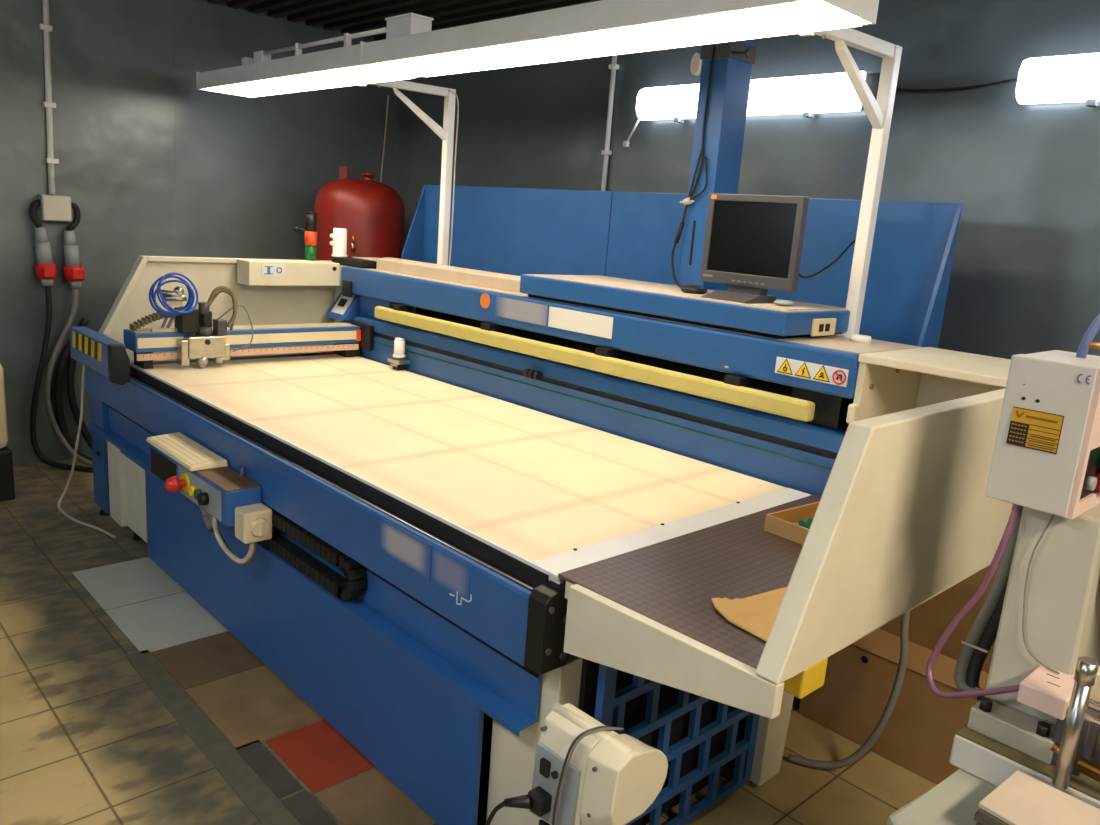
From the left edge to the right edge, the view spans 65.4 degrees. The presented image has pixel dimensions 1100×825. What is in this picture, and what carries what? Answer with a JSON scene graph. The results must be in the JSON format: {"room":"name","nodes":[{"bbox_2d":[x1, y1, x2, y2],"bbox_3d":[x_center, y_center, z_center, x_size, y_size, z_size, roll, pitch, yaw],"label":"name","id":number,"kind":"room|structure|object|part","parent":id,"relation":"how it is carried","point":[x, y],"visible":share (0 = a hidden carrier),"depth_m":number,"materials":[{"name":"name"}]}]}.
{"room":"industrial workshop","nodes":[
{"label":"industrial workshop","id":0,"kind":"room"},
{"bbox_2d":[0,0,395,465],"bbox_3d":[-3.495,-1.006,4.360,6.420,3.000,0.100,-8,17,-43],"label":"wall","id":1,"kind":"structure","parent":0,"point":[252,168],"depth_m":5.14,"materials":[{"name":"grey paint"}]},
{"bbox_2d":[38,0,58,193],"bbox_3d":[-2.768,-1.820,4.724,0.060,1.196,0.039,-8,17,-43],"label":"conduit","id":2,"kind":"object","parent":1,"relation":"attached to","point":[46,27],"visible":1,"depth_m":4.73,"materials":[{"name":"grey plastic"}]},
{"bbox_2d":[30,194,79,230],"bbox_3d":[-2.804,-1.129,4.852,0.254,0.202,0.097,-8,17,-43],"label":"box","id":3,"kind":"object","parent":1,"relation":"attached to","point":[57,208],"visible":1,"depth_m":4.81,"materials":[{"name":"grey plastic"}]},
{"bbox_3d":[-2.771,-1.147,4.815,0.140,0.135,0.008,-8,17,-43],"label":"lid","id":4,"kind":"part","parent":3,"relation":"part of","materials":[{"name":"beige plastic"}]},
{"bbox_2d":[30,228,92,472],"bbox_3d":[-2.767,-0.347,4.916,0.447,1.380,0.136,6,13,8],"label":"plug","id":5,"kind":"object","parent":3,"relation":"hanging from","point":[45,269],"visible":0.95,"depth_m":4.91,"materials":[{"name":"plastic"}]},
{"bbox_3d":[-2.856,-0.741,4.865,0.067,0.043,0.067,-8,17,-43],"label":"handle","id":6,"kind":"part","parent":5,"relation":"part of","materials":[{"name":"grey plastic"}]},
{"bbox_2d":[44,231,92,465],"bbox_3d":[-2.638,-0.349,4.991,0.580,1.370,0.184,6,13,7],"label":"plug","id":7,"kind":"object","parent":3,"relation":"hanging from","point":[73,270],"visible":0.94,"depth_m":4.97,"materials":[{"name":"black rubber"}]},
{"bbox_3d":[-2.751,-0.746,4.966,0.067,0.043,0.067,-8,17,-43],"label":"handle","id":8,"kind":"part","parent":7,"relation":"part of","materials":[{"name":"grey plastic"}]},
{"bbox_2d":[54,317,92,460],"bbox_3d":[-2.588,-0.106,5.099,0.686,0.872,0.170,6,13,6],"label":"cable coil","id":9,"kind":"object","parent":1,"relation":"attached to","point":[58,383],"visible":0.52,"depth_m":5.09,"materials":[{"name":"black rubber"}]},
{"bbox_2d":[172,0,181,256],"bbox_3d":[-2.329,-1.144,5.377,0.025,2.800,0.002,-8,17,-43],"label":"trim","id":10,"kind":"structure","parent":1,"relation":"attached to","point":[174,2],"depth_m":5.24,"materials":[{"name":"grey metal"}]},
{"bbox_2d":[380,96,388,182],"bbox_3d":[-1.214,-1.827,6.239,0.062,0.920,0.012,-8,17,-43],"label":"cable","id":11,"kind":"object","parent":1,"relation":"attached to","point":[387,96],"visible":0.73,"depth_m":6.20,"materials":[{"name":"plastic"}]},
{"bbox_2d":[207,0,599,40],"bbox_3d":[-0.562,-1.543,1.136,6.220,0.130,8.200,-8,17,-43],"label":"ceiling","id":12,"kind":"structure","parent":0,"point":[350,16],"depth_m":5.12,"materials":[{"name":"black metal"}]},
{"bbox_2d":[0,456,937,824],"bbox_3d":[-0.773,1.265,1.760,6.220,0.103,8.200,-8,17,-43],"label":"floor","id":13,"kind":"structure","parent":0,"point":[124,700],"depth_m":2.71,"materials":[{"name":"tile"}]},
{"bbox_2d":[0,363,14,500],"bbox_3d":[-3.059,0.080,4.405,0.417,0.730,0.400,-8,17,-43],"label":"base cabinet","id":14,"kind":"object","parent":13,"relation":"on","point":[7,490],"visible":1,"depth_m":4.42,"materials":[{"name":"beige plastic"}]},
{"bbox_2d":[314,166,404,354],"bbox_3d":[-1.274,-0.651,5.666,0.570,1.870,0.570,-8,17,-43],"label":"tank","id":15,"kind":"object","parent":13,"relation":"on","point":[372,213],"visible":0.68,"depth_m":5.31,"materials":[{"name":"red metal"}]},
{"bbox_2d":[69,255,1012,824],"bbox_3d":[-0.399,0.153,3.430,1.755,1.400,3.944,-8,17,-43],"label":"machine","id":16,"kind":"object","parent":13,"relation":"on","point":[544,488],"visible":1,"depth_m":2.63,"materials":[{"name":"blue metal"}]},
{"bbox_2d":[57,364,115,537],"bbox_3d":[-2.287,0.153,4.177,0.625,0.801,0.092,14,16,37],"label":"cable","id":17,"kind":"object","parent":16,"relation":"hanging from","point":[83,366],"visible":0.96,"depth_m":4.23,"materials":[{"name":"grey rubber"}]},
{"bbox_3d":[-2.248,0.195,4.315,0.055,0.595,0.200,-8,17,-43],"label":"leg","id":18,"kind":"part","parent":16,"relation":"part of","materials":[{"name":"blue paint"}]},
{"bbox_3d":[-2.067,0.337,4.141,0.075,0.390,0.170,-8,17,-43],"label":"post","id":19,"kind":"part","parent":16,"relation":"part of","materials":[{"name":"beige metal"}]},
{"bbox_3d":[-2.053,0.148,4.070,0.019,0.050,0.790,-8,17,-43],"label":"cross rail","id":20,"kind":"part","parent":16,"relation":"part of","materials":[{"name":"blue metal"}]},
{"bbox_3d":[-1.875,-0.208,3.727,0.077,0.177,0.044,-8,17,-43],"label":"plate","id":21,"kind":"part","parent":16,"relation":"part of","materials":[{"name":"black plastic"}]},
{"bbox_3d":[-1.897,0.381,3.966,0.023,0.405,0.325,-8,17,-43],"label":"cupboard door","id":22,"kind":"part","parent":16,"relation":"part of","materials":[{"name":"beige paint"}]},
{"bbox_3d":[-1.898,0.377,3.946,0.004,0.360,0.230,-8,17,-43],"label":"door panel","id":23,"kind":"part","parent":16,"relation":"part of","materials":[{"name":"beige paint"}]},
{"bbox_3d":[-1.776,-0.416,3.866,0.213,0.081,0.060,-8,17,-43],"label":"cable chain","id":24,"kind":"part","parent":16,"relation":"part of","materials":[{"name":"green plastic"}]},
{"bbox_2d":[151,327,177,331],"bbox_3d":[-1.712,-0.375,3.869,0.170,0.014,0.020,-8,17,-43],"label":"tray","id":25,"kind":"object","parent":16,"relation":"on","point":[162,329],"depth_m":3.84,"materials":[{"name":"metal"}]},
{"bbox_3d":[-1.628,-0.416,3.910,0.135,0.120,0.100,-8,17,-43],"label":"motor","id":26,"kind":"part","parent":16,"relation":"part of","materials":[{"name":"black plastic"}]},
{"bbox_2d":[149,443,271,565],"bbox_3d":[-1.256,0.313,3.047,0.199,0.321,0.820,-8,17,-43],"label":"control box","id":27,"kind":"object","parent":16,"relation":"attached to","point":[225,495],"visible":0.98,"depth_m":2.88,"materials":[{"name":"blue paint"}]},
{"bbox_2d":[146,432,227,470],"bbox_3d":[-1.351,0.139,3.167,0.132,0.025,0.458,-8,17,-43],"label":"keyboard","id":28,"kind":"object","parent":27,"relation":"on","point":[190,454],"visible":1,"depth_m":3.12,"materials":[{"name":"beige plastic"}]},
{"bbox_3d":[-1.212,0.274,2.958,0.003,0.102,0.370,-8,17,-43],"label":"button panel","id":29,"kind":"part","parent":27,"relation":"part of","materials":[{"name":"grey metal"}]},
{"bbox_3d":[-1.532,-0.564,4.615,1.660,0.518,0.040,-8,17,-43],"label":"panel","id":30,"kind":"part","parent":16,"relation":"part of","materials":[{"name":"beige paint"}]},
{"bbox_2d":[265,266,281,273],"bbox_3d":[-1.418,-0.729,4.392,0.096,0.042,0.005,-8,17,-43],"label":"print","id":31,"kind":"object","parent":16,"relation":"attached to","point":[268,269],"depth_m":4.39},
{"bbox_3d":[-1.457,0.009,5.028,0.100,0.765,0.200,-8,17,-43],"label":"leg","id":32,"kind":"part","parent":16,"relation":"part of","materials":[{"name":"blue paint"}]},
{"bbox_2d":[294,212,316,259],"bbox_3d":[-1.348,-0.972,4.710,0.135,0.258,0.066,6,13,6],"label":"signal light","id":33,"kind":"object","parent":16,"relation":"on","point":[310,230],"visible":1,"depth_m":4.68,"materials":[{"name":"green plastic"}]},
{"bbox_3d":[-1.375,-1.008,4.721,0.074,0.028,0.028,8,13,18],"label":"knob","id":34,"kind":"part","parent":33,"relation":"part of","materials":[{"name":"black plastic"}]},
{"bbox_3d":[-1.180,0.148,3.108,0.020,0.174,3.330,-8,17,-43],"label":"rail","id":35,"kind":"part","parent":16,"relation":"part of","materials":[{"name":"blue metal"}]},
{"bbox_2d":[258,501,365,600],"bbox_3d":[-0.837,0.416,2.795,0.050,0.142,0.827,-8,17,-43],"label":"chain","id":36,"kind":"object","parent":16,"relation":"on","point":[353,585],"visible":0.73,"depth_m":2.65,"materials":[{"name":"black plastic"}]},
{"bbox_3d":[-0.992,0.681,3.003,0.016,0.440,2.375,-8,17,-43],"label":"panel","id":37,"kind":"part","parent":16,"relation":"part of","materials":[{"name":"blue paint"}]},
{"bbox_2d":[196,42,458,265],"bbox_3d":[-1.106,-1.291,4.594,0.871,0.989,1.756,-8,17,-43],"label":"strip light","id":38,"kind":"object","parent":16,"relation":"on","point":[336,67],"depth_m":4.35,"materials":[{"name":"white metal"}]},
{"bbox_3d":[-1.875,-1.883,4.921,0.310,0.092,0.004,-8,17,-43],"label":"plate","id":39,"kind":"part","parent":38,"relation":"part of","materials":[{"name":"white metal"}]},
{"bbox_2d":[206,65,414,96],"bbox_3d":[-1.267,-1.667,4.312,0.267,0.033,1.668,-8,17,-43],"label":"diffuser","id":40,"kind":"object","parent":38,"relation":"attached to","point":[355,75],"depth_m":4.16,"materials":[{"name":"white plastic"}]},
{"bbox_2d":[242,27,385,64],"bbox_3d":[-1.122,-1.696,3.992,0.051,0.056,1.364,-8,17,-43],"label":"conduit","id":41,"kind":"object","parent":38,"relation":"attached to","point":[259,56],"visible":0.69,"depth_m":3.97,"materials":[{"name":"grey metal"}]},
{"bbox_3d":[-0.681,-1.519,3.691,0.310,0.092,0.004,-8,17,-43],"label":"plate","id":42,"kind":"part","parent":38,"relation":"part of","materials":[{"name":"white metal"}]},
{"bbox_3d":[-0.736,-1.210,4.427,0.574,0.957,0.080,-8,17,-43],"label":"lamp bracket","id":43,"kind":"part","parent":38,"relation":"part of","materials":[{"name":"white metal"}]},
{"bbox_3d":[-0.721,-1.646,4.313,0.495,0.050,0.036,-8,17,-43],"label":"arm","id":44,"kind":"part","parent":38,"relation":"part of","materials":[{"name":"white metal"}]},
{"bbox_3d":[-0.557,-1.232,4.594,0.044,0.954,0.044,-8,17,-43],"label":"post","id":45,"kind":"part","parent":38,"relation":"part of","materials":[{"name":"white metal"}]},
{"bbox_3d":[-1.119,0.077,3.067,0.010,0.010,3.200,-8,17,-43],"label":"guide rail","id":46,"kind":"part","parent":16,"relation":"part of","materials":[{"name":"metal"}]},
{"bbox_3d":[-1.135,-0.596,4.698,0.073,0.106,0.130,-8,17,-43],"label":"slot plate","id":47,"kind":"part","parent":16,"relation":"part of","materials":[{"name":"silver metal"}]},
{"bbox_2d":[331,256,377,268],"bbox_3d":[-1.018,-0.829,4.722,0.235,0.046,0.330,-8,17,-43],"label":"box","id":48,"kind":"object","parent":16,"relation":"on","point":[358,262],"visible":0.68,"depth_m":4.61,"materials":[{"name":"plastic"}]},
{"bbox_2d":[330,228,347,256],"bbox_3d":[-1.155,-0.932,4.701,0.091,0.154,0.088,-8,17,-43],"label":"canister","id":49,"kind":"object","parent":48,"relation":"on","point":[339,235],"visible":1,"depth_m":4.67,"materials":[{"name":"plastic"}]},
{"bbox_3d":[-0.957,-0.842,4.710,0.160,0.006,0.235,-8,17,-43],"label":"lid","id":50,"kind":"part","parent":48,"relation":"part of","materials":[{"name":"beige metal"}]},
{"bbox_3d":[-0.919,-0.465,4.590,0.060,0.305,0.290,-8,17,-43],"label":"post","id":51,"kind":"part","parent":16,"relation":"part of","materials":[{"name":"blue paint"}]},
{"bbox_3d":[-0.751,-0.249,4.255,0.068,0.035,0.100,-8,17,-43],"label":"spindle plate","id":52,"kind":"part","parent":16,"relation":"part of","materials":[{"name":"metal"}]},
{"bbox_3d":[-0.123,-0.428,3.607,0.002,0.085,0.330,-8,17,-43],"label":"printed plate","id":53,"kind":"part","parent":16,"relation":"part of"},
{"bbox_3d":[-0.040,0.838,2.128,0.088,0.583,0.225,-8,17,-43],"label":"post","id":54,"kind":"part","parent":16,"relation":"part of","materials":[{"name":"beige metal"}]},
{"bbox_3d":[0.116,-0.355,3.361,0.002,0.082,0.352,-8,17,-43],"label":"printed plate","id":55,"kind":"part","parent":16,"relation":"part of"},
{"bbox_3d":[-0.638,0.414,3.470,0.980,0.740,3.130,-8,17,-43],"label":"frame","id":56,"kind":"part","parent":16,"relation":"part of","materials":[{"name":"metal"}]},
{"bbox_2d":[361,0,901,337],"bbox_3d":[0.211,-0.888,3.225,0.855,0.989,2.125,-8,17,-43],"label":"strip light","id":57,"kind":"object","parent":16,"relation":"on","point":[600,28],"depth_m":2.78,"materials":[{"name":"white metal"}]},
{"bbox_3d":[-0.677,-1.518,3.687,0.310,0.092,0.004,-8,17,-43],"label":"plate","id":58,"kind":"part","parent":57,"relation":"part of","materials":[{"name":"white metal"}]},
{"bbox_2d":[385,12,433,38],"bbox_3d":[-0.572,-1.552,3.467,0.110,0.084,0.190,-8,17,-43],"label":"junction box","id":59,"kind":"object","parent":57,"relation":"on","point":[411,23],"visible":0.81,"depth_m":3.41,"materials":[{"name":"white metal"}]},
{"bbox_3d":[-0.569,-1.588,3.459,0.110,0.009,0.190,-8,17,-43],"label":"lid","id":60,"kind":"part","parent":59,"relation":"part of","materials":[{"name":"white plastic"}]},
{"bbox_3d":[1.047,-0.270,2.998,0.065,0.006,0.080,-8,17,-43],"label":"foot plate","id":61,"kind":"part","parent":57,"relation":"part of","materials":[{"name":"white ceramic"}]},
{"bbox_3d":[0.769,-1.079,2.198,0.310,0.092,0.004,-8,17,-43],"label":"plate","id":62,"kind":"part","parent":57,"relation":"part of","materials":[{"name":"white metal"}]},
{"bbox_3d":[0.902,-0.709,2.728,0.558,0.957,0.080,-8,17,-43],"label":"lamp bracket","id":63,"kind":"part","parent":57,"relation":"part of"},
{"bbox_3d":[0.923,-1.146,2.619,0.495,0.050,0.036,-8,17,-43],"label":"arm","id":64,"kind":"part","parent":57,"relation":"part of","materials":[{"name":"white metal"}]},
{"bbox_3d":[1.087,-0.732,2.900,0.044,0.954,0.044,-8,17,-43],"label":"post","id":65,"kind":"part","parent":57,"relation":"part of","materials":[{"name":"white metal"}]},
{"bbox_2d":[594,664,759,824],"bbox_3d":[0.368,0.772,2.272,0.720,0.772,0.022,-8,17,-43],"label":"grille","id":66,"kind":"object","parent":16,"relation":"attached to","point":[610,704],"depth_m":2.31,"materials":[{"name":"blue paint"}]},
{"bbox_2d":[524,274,847,311],"bbox_3d":[0.487,-0.471,3.304,0.460,0.002,1.260,-8,17,-43],"label":"shelf","id":67,"kind":"object","parent":16,"relation":"attached to","point":[658,291],"depth_m":3.22,"materials":[{"name":"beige metal"}]},
{"bbox_2d":[681,284,706,293],"bbox_3d":[0.540,-0.461,3.216,0.100,0.036,0.100,-8,17,-43],"label":"computer mouse","id":68,"kind":"object","parent":16,"relation":"on","point":[688,288],"visible":0.81,"depth_m":3.18,"materials":[{"name":"black plastic"}]},
{"bbox_2d":[712,587,786,641],"bbox_3d":[0.506,0.410,1.818,0.355,0.010,0.223,-8,17,-43],"label":"sheet","id":69,"kind":"object","parent":16,"relation":"on","point":[756,614],"visible":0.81,"depth_m":1.78,"materials":[{"name":"brown cardboard"}]},
{"bbox_2d":[688,296,819,310],"bbox_3d":[0.694,-0.377,2.934,0.215,0.004,0.390,-8,17,-43],"label":"board","id":70,"kind":"object","parent":16,"relation":"on","point":[768,305],"visible":0.93,"depth_m":2.84,"materials":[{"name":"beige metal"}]},
{"bbox_2d":[774,300,793,305],"bbox_3d":[0.782,-0.367,2.866,0.068,0.019,0.068,-8,17,-43],"label":"computer mouse","id":71,"kind":"object","parent":70,"relation":"on","point":[778,302],"visible":1,"depth_m":2.84,"materials":[{"name":"white plastic"}]},
{"bbox_2d":[701,193,808,303],"bbox_3d":[0.677,-0.562,2.937,0.200,0.362,0.377,-8,17,-43],"label":"monitor","id":72,"kind":"object","parent":16,"relation":"on","point":[753,244],"visible":0.98,"depth_m":2.93,"materials":[{"name":"grey plastic"}]},
{"bbox_2d":[799,239,855,278],"bbox_3d":[1.011,-0.564,3.037,0.455,0.180,0.057,-6,16,-39],"label":"cable","id":73,"kind":"object","parent":72,"relation":"attached to","point":[853,241],"visible":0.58,"depth_m":2.98,"materials":[{"name":"black rubber"}]},
{"bbox_3d":[0.758,0.690,2.607,0.330,0.840,0.060,-8,17,-43],"label":"leg","id":74,"kind":"part","parent":16,"relation":"part of","materials":[{"name":"beige paint"}]},
{"bbox_2d":[764,501,819,544],"bbox_3d":[0.839,0.320,2.261,0.360,0.045,0.395,-6,16,-40],"label":"cardboard tray","id":75,"kind":"object","parent":16,"relation":"on","point":[784,523],"visible":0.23,"depth_m":2.28,"materials":[{"name":"brown cardboard"}]},
{"bbox_2d":[799,517,813,528],"bbox_3d":[0.702,0.301,2.309,0.020,0.035,0.065,-8,17,-43],"label":"peg","id":76,"kind":"object","parent":75,"relation":"in","point":[804,523],"visible":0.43,"depth_m":2.31,"materials":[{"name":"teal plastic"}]},
{"bbox_2d":[783,657,827,698],"bbox_3d":[0.478,0.487,1.601,0.085,0.062,0.041,-8,17,-43],"label":"block","id":77,"kind":"object","parent":16,"relation":"attached to","point":[809,680],"visible":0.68,"depth_m":1.58,"materials":[{"name":"yellow plastic"}]},
{"bbox_3d":[0.913,-0.285,2.856,0.140,0.057,0.012,-8,17,-43],"label":"socket plate","id":78,"kind":"part","parent":16,"relation":"part of","materials":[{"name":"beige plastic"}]},
{"bbox_2d":[788,610,910,768],"bbox_3d":[0.930,0.707,2.598,0.294,0.865,0.052,8,13,17],"label":"hose","id":79,"kind":"object","parent":16,"relation":"attached to","point":[904,627],"visible":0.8,"depth_m":2.59,"materials":[{"name":"grey rubber"}]},
{"bbox_3d":[0.995,0.174,2.015,1.648,0.444,0.049,-8,17,-43],"label":"panel","id":80,"kind":"part","parent":16,"relation":"part of","materials":[{"name":"beige paint"}]},
{"bbox_3d":[1.246,-0.137,2.535,0.479,0.024,0.466,-8,17,-43],"label":"plate","id":81,"kind":"part","parent":16,"relation":"part of","materials":[{"name":"beige paint"}]},
{"bbox_2d":[485,703,667,824],"bbox_3d":[0.029,0.902,1.788,0.324,0.694,0.384,-8,17,-43],"label":"housing","id":82,"kind":"object","parent":13,"relation":"on","point":[586,772],"visible":1,"depth_m":1.61,"materials":[{"name":"beige paint"}]},
{"bbox_2d":[539,757,550,777],"bbox_3d":[-0.009,0.686,1.654,0.011,0.032,0.022,-8,17,-43],"label":"switch","id":83,"kind":"object","parent":82,"relation":"attached to","point":[544,762],"depth_m":1.65,"materials":[{"name":"black plastic"}]},
{"bbox_3d":[0.008,0.730,1.649,0.014,0.150,0.115,-8,17,-43],"label":"plate","id":84,"kind":"part","parent":82,"relation":"part of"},
{"bbox_2d":[402,185,962,347],"bbox_3d":[0.227,-0.169,4.202,0.195,1.785,3.180,-8,17,-43],"label":"guard","id":85,"kind":"object","parent":13,"relation":"on","point":[511,231],"visible":0.32,"depth_m":3.92,"materials":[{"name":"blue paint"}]},
{"bbox_3d":[-0.287,-0.358,4.811,0.020,1.755,1.537,-8,17,-43],"label":"guard panel","id":86,"kind":"part","parent":85,"relation":"part of","materials":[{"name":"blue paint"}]},
{"bbox_3d":[0.794,-0.030,3.698,0.020,1.755,1.622,-8,17,-43],"label":"guard panel","id":87,"kind":"part","parent":85,"relation":"part of","materials":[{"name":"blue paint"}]},
{"bbox_2d":[668,39,756,290],"bbox_3d":[0.641,-0.392,3.648,0.191,2.520,0.300,-8,17,-43],"label":"column","id":88,"kind":"structure","parent":13,"relation":"on","point":[733,60],"depth_m":3.44,"materials":[{"name":"blue metal"}]},
{"bbox_2d":[671,46,715,287],"bbox_3d":[0.597,-0.960,3.365,0.095,0.939,0.322,3,13,-7],"label":"cable bundle","id":89,"kind":"object","parent":88,"relation":"hanging from","point":[687,201],"visible":0.96,"depth_m":3.46,"materials":[{"name":"black rubber"}]},
{"bbox_3d":[0.648,-0.519,3.622,0.191,0.020,0.280,-8,17,-43],"label":"plate","id":90,"kind":"part","parent":88,"relation":"part of","materials":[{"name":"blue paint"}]},
{"bbox_3d":[0.737,-1.382,3.302,0.036,0.036,0.094,-8,17,-43],"label":"knob","id":91,"kind":"part","parent":88,"relation":"part of","materials":[{"name":"grey plastic"}]},
{"bbox_2d":[799,562,999,783],"bbox_3d":[1.442,0.856,2.686,0.431,0.617,1.150,-8,17,-43],"label":"cardboard box","id":92,"kind":"object","parent":13,"relation":"on","point":[918,735],"visible":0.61,"depth_m":2.79,"materials":[{"name":"brown cardboard"}]},
{"bbox_2d":[887,769,996,824],"bbox_3d":[1.100,1.074,1.322,0.710,0.738,1.011,-8,17,-43],"label":"workbench","id":93,"kind":"object","parent":13,"relation":"on","point":[955,800],"visible":0.32,"depth_m":1.41,"materials":[{"name":"grey paint"}]},
{"bbox_2d":[949,350,1099,808],"bbox_3d":[1.031,0.299,1.422,0.466,0.716,0.569,-8,17,-43],"label":"machine","id":94,"kind":"object","parent":93,"relation":"on","point":[1046,457],"visible":0.99,"depth_m":1.47,"materials":[{"name":"beige metal"}]},
{"bbox_2d":[926,504,1020,698],"bbox_3d":[0.769,0.347,1.507,0.105,0.379,0.154,4,12,0],"label":"tube","id":95,"kind":"object","parent":94,"relation":"attached to","point":[1009,527],"visible":0.96,"depth_m":1.54,"materials":[{"name":"purple rubber"}]},
{"bbox_2d":[954,504,1022,700],"bbox_3d":[0.826,0.344,1.591,0.058,0.399,0.084,-8,17,-43],"label":"cable conduit","id":96,"kind":"object","parent":94,"relation":"attached to","point":[979,641],"visible":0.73,"depth_m":1.60,"materials":[{"name":"plastic"}]},
{"bbox_2d":[1009,423,1026,442],"bbox_3d":[0.812,0.036,1.488,0.001,0.030,0.024,-8,17,-43],"label":"print","id":97,"kind":"object","parent":94,"relation":"attached to","point":[1017,431],"depth_m":1.49},
{"bbox_2d":[956,723,1099,800],"bbox_3d":[1.031,0.591,1.484,0.433,0.004,0.470,-8,17,-43],"label":"tray","id":98,"kind":"object","parent":94,"relation":"on","point":[1015,756],"depth_m":1.44,"materials":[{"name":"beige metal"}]},
{"bbox_3d":[0.912,0.537,1.584,0.345,0.041,0.135,-8,17,-43],"label":"foot plate","id":99,"kind":"part","parent":94,"relation":"part of","materials":[{"name":"grey paint"}]},
{"bbox_2d":[1006,406,1063,453],"bbox_3d":[0.831,0.030,1.468,0.001,0.066,0.080,-8,17,-43],"label":"label","id":100,"kind":"object","parent":94,"relation":"attached to","point":[1029,429],"depth_m":1.47,"materials":[{"name":"yellow paper"}]},
{"bbox_3d":[0.831,0.029,1.469,0.002,0.065,0.080,-8,17,-43],"label":"rating plate","id":101,"kind":"part","parent":94,"relation":"part of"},
{"bbox_2d":[1026,415,1057,423],"bbox_3d":[0.837,0.012,1.458,0.001,0.004,0.050,-8,17,-43],"label":"print","id":102,"kind":"object","parent":94,"relation":"on","point":[1030,419],"depth_m":1.46},
{"bbox_3d":[0.941,0.517,1.244,0.013,0.013,0.352,-5,16,-36],"label":"rod","id":103,"kind":"part","parent":94,"relation":"part of","materials":[{"name":"silver metal"}]},
{"bbox_3d":[0.990,0.479,1.394,0.039,0.050,0.310,-8,17,-43],"label":"clamp arm","id":104,"kind":"part","parent":94,"relation":"part of","materials":[{"name":"silver metal"}]},
{"bbox_2d":[1076,314,1099,357],"bbox_3d":[0.998,-0.147,1.501,0.113,0.133,0.018,13,15,33],"label":"air hose","id":105,"kind":"object","parent":94,"relation":"on","point":[1089,335],"visible":0.89,"depth_m":1.52,"materials":[{"name":"rubber"}]},
{"bbox_2d":[1088,342,1099,348],"bbox_3d":[0.976,-0.105,1.485,0.022,0.035,0.078,-2,14,-26],"label":"fitting","id":106,"kind":"object","parent":94,"relation":"on","point":[1092,345],"visible":1,"depth_m":1.50,"materials":[{"name":"gold metal"}]},
{"bbox_3d":[0.978,0.507,1.262,0.012,0.012,0.331,-6,16,-39],"label":"rod","id":107,"kind":"part","parent":94,"relation":"part of","materials":[{"name":"silver metal"}]},
{"bbox_3d":[0.799,0.678,1.263,0.177,0.012,0.303,-8,17,-43],"label":"sheet","id":108,"kind":"object","parent":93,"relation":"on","visible":0},
{"bbox_3d":[0.803,0.666,1.259,0.177,0.012,0.303,-8,17,-43],"label":"sheet","id":109,"kind":"object","parent":108,"relation":"on","visible":0},
{"bbox_2d":[974,810,992,824],"bbox_3d":[0.801,0.653,1.261,0.177,0.012,0.303,-8,17,-43],"label":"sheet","id":110,"kind":"object","parent":109,"relation":"on","point":[977,818],"visible":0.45,"depth_m":1.32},
{"bbox_2d":[978,808,1008,824],"bbox_3d":[0.803,0.642,1.250,0.177,0.012,0.303,-8,17,-43],"label":"sheet","id":111,"kind":"object","parent":110,"relation":"on","point":[985,815],"visible":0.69,"depth_m":1.30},
{"bbox_2d":[978,770,1099,824],"bbox_3d":[0.804,0.631,1.252,0.177,0.008,0.303,-8,17,-43],"label":"sheet","id":112,"kind":"object","parent":111,"relation":"on","point":[1021,799],"visible":1,"depth_m":1.32,"materials":[{"name":"beige paper"}]},
{"bbox_2d":[393,0,1099,561],"bbox_3d":[1.634,-0.449,3.591,0.100,3.000,8.200,-8,17,-43],"label":"wall","id":113,"kind":"structure","parent":0,"point":[1025,275],"depth_m":3.53,"materials":[{"name":"grey paint"}]},
{"bbox_2d":[601,55,618,190],"bbox_3d":[0.323,-1.555,4.741,0.035,1.265,0.050,-8,17,-43],"label":"conduit","id":114,"kind":"object","parent":113,"relation":"attached to","point":[614,66],"visible":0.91,"depth_m":4.72,"materials":[{"name":"grey plastic"}]},
{"bbox_2d":[623,84,699,146],"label":"wall lamp","id":115,"kind":"object","parent":113,"relation":"attached to","point":[678,103],"depth_m":4.34,"materials":[{"name":"white plastic"}]},
{"bbox_2d":[746,72,863,117],"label":"wall lamp","id":116,"kind":"object","parent":113,"relation":"attached to","point":[808,96],"depth_m":3.80,"materials":[{"name":"white plastic"}]},
{"bbox_2d":[896,78,1017,91],"bbox_3d":[1.589,-1.299,3.410,0.021,0.032,0.541,-8,17,-43],"label":"cable","id":117,"kind":"object","parent":116,"relation":"attached to","point":[1014,79],"visible":0.8,"depth_m":3.39,"materials":[{"name":"black rubber"}]},
{"bbox_2d":[1016,53,1099,106],"bbox_3d":[2.181,-1.099,2.761,0.104,0.178,1.240,-8,17,-43],"label":"wall lamp","id":118,"kind":"object","parent":113,"relation":"attached to","point":[1066,78],"visible":1,"depth_m":3.06,"materials":[{"name":"white plastic"}]}
]}

